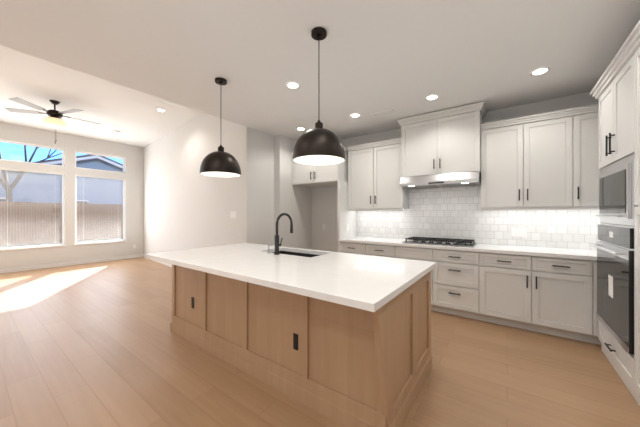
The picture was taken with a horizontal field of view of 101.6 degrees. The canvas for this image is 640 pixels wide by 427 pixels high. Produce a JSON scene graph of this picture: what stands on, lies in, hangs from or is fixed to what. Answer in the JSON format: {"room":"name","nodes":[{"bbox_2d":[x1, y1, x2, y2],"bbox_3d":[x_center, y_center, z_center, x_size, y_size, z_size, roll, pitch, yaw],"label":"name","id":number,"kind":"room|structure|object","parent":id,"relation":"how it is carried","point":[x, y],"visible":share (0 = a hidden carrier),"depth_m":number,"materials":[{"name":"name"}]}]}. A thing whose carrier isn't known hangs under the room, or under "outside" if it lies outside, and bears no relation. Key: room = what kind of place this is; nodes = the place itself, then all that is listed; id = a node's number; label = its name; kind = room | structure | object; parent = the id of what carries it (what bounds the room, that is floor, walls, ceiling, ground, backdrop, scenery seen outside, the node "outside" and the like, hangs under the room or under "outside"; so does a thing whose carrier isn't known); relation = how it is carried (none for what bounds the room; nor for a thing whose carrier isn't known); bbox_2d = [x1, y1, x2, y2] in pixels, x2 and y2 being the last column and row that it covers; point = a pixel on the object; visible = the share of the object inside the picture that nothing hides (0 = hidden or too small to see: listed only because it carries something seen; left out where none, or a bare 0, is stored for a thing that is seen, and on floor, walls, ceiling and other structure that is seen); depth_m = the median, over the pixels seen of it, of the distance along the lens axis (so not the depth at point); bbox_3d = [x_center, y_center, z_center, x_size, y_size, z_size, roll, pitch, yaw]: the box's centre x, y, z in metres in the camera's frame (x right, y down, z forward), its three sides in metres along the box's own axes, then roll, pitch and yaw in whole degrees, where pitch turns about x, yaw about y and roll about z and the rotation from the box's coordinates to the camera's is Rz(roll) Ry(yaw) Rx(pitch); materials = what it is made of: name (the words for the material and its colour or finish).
{"room":"kitchen","nodes":[
{"label":"kitchen","id":0,"kind":"room"},
{"bbox_2d":[0,122,143,268],"bbox_3d":[-6.883,-0.353,6.409,0.150,3.410,6.750,0,0,36],"label":"wall","id":1,"kind":"structure","parent":0,"point":[133,175],"depth_m":6.87,"materials":[{"name":"white paint"}]},
{"bbox_2d":[0,256,119,273],"bbox_3d":[-7.325,1.304,5.655,0.014,0.095,4.950,0,0,36],"label":"baseboard","id":2,"kind":"structure","parent":1,"relation":"attached to","point":[10,270],"depth_m":6.57,"materials":[{"name":"white"}]},
{"bbox_2d":[0,139,126,250],"bbox_3d":[-6.934,-0.419,6.296,0.160,2.511,3.831,0,0,36],"label":"window frames","id":3,"kind":"structure","parent":1,"relation":"in","point":[62,199],"depth_m":6.75,"materials":[{"name":"white plastic"}]},
{"bbox_2d":[0,168,124,248],"bbox_3d":[-6.930,-0.108,6.293,0.040,1.836,3.739,0,0,36],"label":"window blind slats","id":4,"kind":"object","parent":3,"relation":"attached to","point":[15,226],"visible":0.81,"depth_m":6.64,"materials":[{"name":"white"}]},
{"bbox_2d":[0,45,204,147],"bbox_3d":[-4.609,-2.133,4.678,5.863,0.150,6.900,0,0,36],"label":"ceiling","id":5,"kind":"structure","parent":0,"point":[136,118],"depth_m":4.93,"materials":[{"name":"white paint"}]},
{"bbox_2d":[4,97,98,143],"bbox_3d":[-4.844,-1.667,4.827,1.299,0.780,1.235,0,0,36],"label":"ceiling fan","id":6,"kind":"object","parent":5,"relation":"hanging from","point":[54,120],"visible":1,"depth_m":4.69,"materials":[{"name":"brown metal"}]},
{"bbox_2d":[144,113,241,253],"bbox_3d":[-3.341,-0.353,6.328,5.736,3.410,0.139,0,0,42],"label":"wall","id":7,"kind":"structure","parent":0,"point":[187,205],"depth_m":5.81,"materials":[{"name":"white paint"}]},
{"bbox_2d":[120,254,171,266],"bbox_3d":[-3.370,1.304,6.260,5.728,0.095,0.604,0,0,36],"label":"baseboard","id":8,"kind":"structure","parent":7,"relation":"attached to","point":[137,255],"depth_m":7.79,"materials":[{"name":"white wood"}]},
{"bbox_2d":[230,211,235,217],"bbox_3d":[-1.541,0.022,4.628,0.162,0.116,0.009,0,0,36],"label":"light switch","id":9,"kind":"object","parent":7,"relation":"attached to","point":[232,214],"visible":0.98,"depth_m":4.62,"materials":[{"name":"white plastic"}]},
{"bbox_2d":[242,125,310,248],"bbox_3d":[-0.753,-0.353,4.993,0.267,3.410,1.580,0,0,36],"label":"wall","id":10,"kind":"structure","parent":0,"point":[271,193],"depth_m":4.80,"materials":[{"name":"white paint"}]},
{"bbox_2d":[0,257,639,426],"bbox_3d":[-2.566,1.412,3.206,10.900,0.120,6.900,0,0,36],"label":"floor","id":11,"kind":"structure","parent":0,"point":[98,344],"depth_m":2.22,"materials":[{"name":"brown wood"}]},
{"bbox_2d":[168,251,434,426],"bbox_3d":[-0.392,0.912,2.618,2.603,0.880,1.225,0,0,36],"label":"kitchen island","id":12,"kind":"object","parent":11,"relation":"on","point":[343,339],"depth_m":1.88,"materials":[{"name":"brown wood"}]},
{"bbox_2d":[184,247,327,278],"bbox_3d":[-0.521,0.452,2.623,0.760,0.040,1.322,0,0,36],"label":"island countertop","id":13,"kind":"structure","parent":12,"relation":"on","point":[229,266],"depth_m":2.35,"materials":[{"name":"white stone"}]},
{"bbox_2d":[274,213,292,254],"bbox_3d":[-0.372,0.212,2.838,0.111,0.439,0.279,0,0,36],"label":"faucet","id":14,"kind":"object","parent":13,"relation":"on","point":[277,244],"visible":1,"depth_m":2.75,"materials":[{"name":"black metal"}]},
{"bbox_2d":[236,251,435,314],"bbox_3d":[0.217,0.452,2.092,1.058,0.040,1.322,0,0,36],"label":"island countertop","id":15,"kind":"structure","parent":12,"relation":"on","point":[362,282],"depth_m":1.79,"materials":[{"name":"white stone"}]},
{"bbox_2d":[339,240,398,257],"bbox_3d":[0.928,0.912,4.365,1.018,0.880,0.626,0,0,36],"label":"base cabinet","id":16,"kind":"object","parent":11,"relation":"on","point":[382,250],"depth_m":4.07,"materials":[{"name":"white wood"}]},
{"bbox_2d":[399,248,434,310],"bbox_3d":[1.478,0.912,3.969,0.581,0.880,0.626,0,0,36],"label":"base cabinet","id":17,"kind":"object","parent":11,"relation":"on","point":[422,254],"depth_m":3.62,"materials":[{"name":"white wood"}]},
{"bbox_2d":[435,248,486,321],"bbox_3d":[1.932,0.912,3.641,0.662,0.880,0.626,0,0,36],"label":"base cabinet","id":18,"kind":"object","parent":11,"relation":"on","point":[460,277],"depth_m":3.35,"materials":[{"name":"white wood"}]},
{"bbox_2d":[487,252,594,343],"bbox_3d":[2.553,0.912,3.194,0.990,0.880,0.626,0,0,36],"label":"base cabinet","id":19,"kind":"object","parent":11,"relation":"on","point":[548,290],"depth_m":2.89,"materials":[{"name":"white wood"}]},
{"bbox_2d":[343,236,596,259],"bbox_3d":[1.988,0.452,3.586,3.648,0.040,0.651,0,0,36],"label":"countertop","id":20,"kind":"structure","parent":19,"relation":"on","point":[508,250],"depth_m":3.22,"materials":[{"name":"white stone"}]},
{"bbox_2d":[402,237,476,246],"bbox_3d":[1.718,0.402,3.780,0.910,0.058,0.510,0,0,36],"label":"cooktop","id":21,"kind":"object","parent":20,"relation":"in","point":[445,241],"visible":1,"depth_m":3.69,"materials":[{"name":"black metal"}]},
{"bbox_2d":[595,260,600,344],"bbox_3d":[3.190,0.912,2.735,0.702,0.880,0.626,0,0,36],"label":"base cabinet","id":22,"kind":"object","parent":11,"relation":"on","point":[597,341],"depth_m":2.64,"materials":[{"name":"white wood"}]},
{"bbox_2d":[599,320,629,390],"bbox_3d":[2.738,1.193,2.034,0.616,0.320,0.894,0,0,36],"label":"base cabinet","id":23,"kind":"object","parent":11,"relation":"on","point":[611,348],"depth_m":2.18,"materials":[{"name":"white wood"}]},
{"bbox_2d":[630,36,639,405],"bbox_3d":[2.297,0.093,1.423,0.616,2.520,0.647,0,0,36],"label":"tall cabinet","id":24,"kind":"object","parent":11,"relation":"on","point":[634,48],"depth_m":1.81,"materials":[{"name":"white wood"}]},
{"bbox_2d":[589,223,633,355],"bbox_3d":[2.688,0.561,2.071,0.648,0.934,0.854,0,0,36],"label":"wall oven","id":25,"kind":"object","parent":24,"relation":"in","point":[614,245],"visible":0.92,"depth_m":2.09,"materials":[{"name":"silver metal"}]},
{"bbox_2d":[595,155,636,225],"bbox_3d":[2.699,-0.166,2.062,0.620,0.512,0.854,0,0,36],"label":"microwave","id":26,"kind":"object","parent":24,"relation":"in","point":[616,194],"visible":0.96,"depth_m":2.09,"materials":[{"name":"silver metal"}]},
{"bbox_2d":[0,0,639,139],"bbox_3d":[-0.188,-1.828,1.492,5.037,0.760,6.900,0,0,36],"label":"ceiling","id":27,"kind":"structure","parent":0,"point":[402,59],"depth_m":2.32,"materials":[{"name":"white paint"}]},
{"bbox_2d":[200,77,240,176],"bbox_3d":[-1.075,-0.933,2.833,0.420,1.025,0.420,0,0,36],"label":"pendant light","id":28,"kind":"object","parent":27,"relation":"hanging from","point":[220,162],"visible":1,"depth_m":2.70,"materials":[{"name":"brown metal"}]},
{"bbox_2d":[286,82,299,88],"bbox_3d":[-0.304,-1.444,2.944,0.160,0.005,0.160,0,0,36],"label":"recessed light","id":29,"kind":"object","parent":27,"relation":"in","point":[293,85],"visible":1,"depth_m":2.94,"materials":[{"name":"white plastic"}]},
{"bbox_2d":[293,27,344,165],"bbox_3d":[-0.008,-0.933,2.084,0.420,1.025,0.420,0,0,36],"label":"pendant light","id":30,"kind":"object","parent":27,"relation":"hanging from","point":[318,145],"visible":1,"depth_m":1.96,"materials":[{"name":"brown metal"}]},
{"bbox_2d":[350,113,360,117],"bbox_3d":[0.517,-1.444,3.844,0.160,0.005,0.160,0,0,36],"label":"recessed light","id":31,"kind":"object","parent":27,"relation":"in","point":[354,115],"visible":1,"depth_m":3.84,"materials":[{"name":"white plastic"}]},
{"bbox_2d":[370,109,395,117],"bbox_3d":[0.908,-1.442,3.764,0.320,0.011,0.170,0,0,36],"label":"ceiling vent","id":32,"kind":"object","parent":27,"relation":"in","point":[384,113],"visible":1,"depth_m":3.75,"materials":[{"name":"white"}]},
{"bbox_2d":[425,94,438,99],"bbox_3d":[1.394,-1.444,3.249,0.160,0.005,0.160,0,0,36],"label":"recessed light","id":33,"kind":"object","parent":27,"relation":"in","point":[433,97],"visible":1,"depth_m":3.25,"materials":[{"name":"white plastic"}]},
{"bbox_2d":[530,67,549,75],"bbox_3d":[2.237,-1.444,2.654,0.160,0.005,0.160,0,0,36],"label":"recessed light","id":34,"kind":"object","parent":27,"relation":"in","point":[539,71],"visible":1,"depth_m":2.65,"materials":[{"name":"white plastic"}]},
{"bbox_2d":[338,181,356,251],"bbox_3d":[0.498,0.402,4.683,0.045,1.900,0.620,0,0,36],"label":"wall","id":35,"kind":"structure","parent":0,"point":[346,216],"depth_m":4.54,"materials":[{"name":"white paint"}]},
{"bbox_2d":[311,92,598,251],"bbox_3d":[1.737,-0.048,4.266,5.157,2.800,0.150,0,0,36],"label":"wall","id":36,"kind":"structure","parent":0,"point":[324,205],"depth_m":4.96,"materials":[{"name":"white paint"}]},
{"bbox_2d":[290,146,347,186],"bbox_3d":[0.061,-0.863,4.965,1.077,0.620,0.666,0,0,36],"label":"upper cabinet","id":37,"kind":"object","parent":36,"relation":"attached to","point":[315,176],"visible":0.54,"depth_m":4.73,"materials":[{"name":"white wood"}]},
{"bbox_2d":[347,142,408,209],"bbox_3d":[0.990,-0.603,4.493,0.970,1.050,0.346,0,0,36],"label":"upper cabinet","id":38,"kind":"object","parent":36,"relation":"attached to","point":[373,171],"depth_m":4.32,"materials":[{"name":"white wood"}]},
{"bbox_2d":[399,106,482,177],"bbox_3d":[1.787,-0.965,3.876,1.036,0.825,0.416,0,0,36],"label":"upper cabinet","id":39,"kind":"object","parent":36,"relation":"attached to","point":[453,142],"depth_m":3.67,"materials":[{"name":"white wood"}]},
{"bbox_2d":[400,171,480,188],"bbox_3d":[1.763,-0.477,3.842,1.024,0.146,0.498,0,0,36],"label":"range hood","id":40,"kind":"object","parent":39,"relation":"attached to","point":[450,180],"visible":0.94,"depth_m":3.65,"materials":[{"name":"silver metal"}]},
{"bbox_2d":[357,185,599,249],"bbox_3d":[2.176,0.014,3.850,3.651,0.834,0.011,0,0,36],"label":"backsplash","id":41,"kind":"structure","parent":36,"relation":"attached to","point":[452,212],"depth_m":3.80,"materials":[{"name":"tile"}]},
{"bbox_2d":[512,228,526,236],"bbox_3d":[2.660,0.252,3.488,0.162,0.116,0.009,0,0,36],"label":"outlet","id":42,"kind":"object","parent":41,"relation":"attached to","point":[519,232],"visible":1,"depth_m":3.48,"materials":[{"name":"white plastic"}]},
{"bbox_2d":[481,110,582,209],"bbox_3d":[2.614,-0.603,3.322,0.946,1.050,0.346,0,0,36],"label":"upper cabinet","id":43,"kind":"object","parent":36,"relation":"attached to","point":[548,160],"depth_m":3.14,"materials":[{"name":"white wood"}]},
{"bbox_2d":[579,106,600,208],"bbox_3d":[3.105,-0.603,2.969,0.502,1.050,0.346,0,0,36],"label":"upper cabinet","id":44,"kind":"object","parent":36,"relation":"attached to","point":[591,171],"depth_m":2.86,"materials":[{"name":"white wood"}]},
{"bbox_2d":[594,52,629,169],"bbox_3d":[2.738,-0.796,2.034,0.616,0.742,0.894,0,0,36],"label":"upper cabinet","id":45,"kind":"object","parent":0,"relation":"attached to","point":[615,91],"depth_m":2.17,"materials":[{"name":"white wood"}]},
{"label":"outside","id":46,"kind":"structure","parent":0,"visible":0},
{"bbox_2d":[0,238,122,247],"bbox_3d":[-33.155,1.502,29.314,69.240,0.200,120.000,0,0,36],"label":"ground","id":47,"kind":"structure","parent":46,"point":[34,244],"depth_m":12.20,"materials":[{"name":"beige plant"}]},
{"bbox_2d":[0,145,61,201],"bbox_3d":[-17.408,-2.016,14.726,2.587,6.836,5.118,0,0,36],"label":"tree","id":48,"kind":"object","parent":47,"relation":"on","point":[7,186],"depth_m":14.21,"materials":[{"name":"grey plant"}]},
{"bbox_2d":[0,154,122,203],"bbox_3d":[-30.602,-1.823,15.118,14.980,6.450,40.950,0,0,36],"label":"house","id":49,"kind":"structure","parent":47,"relation":"on","point":[48,186],"depth_m":19.92,"materials":[{"name":"white"}]},
{"bbox_2d":[0,201,122,244],"bbox_3d":[-12.125,0.432,14.213,0.060,1.940,80.084,0,0,36],"label":"fence","id":50,"kind":"object","parent":47,"relation":"on","point":[31,215],"depth_m":12.68,"materials":[{"name":"brown wood"}]}
]}

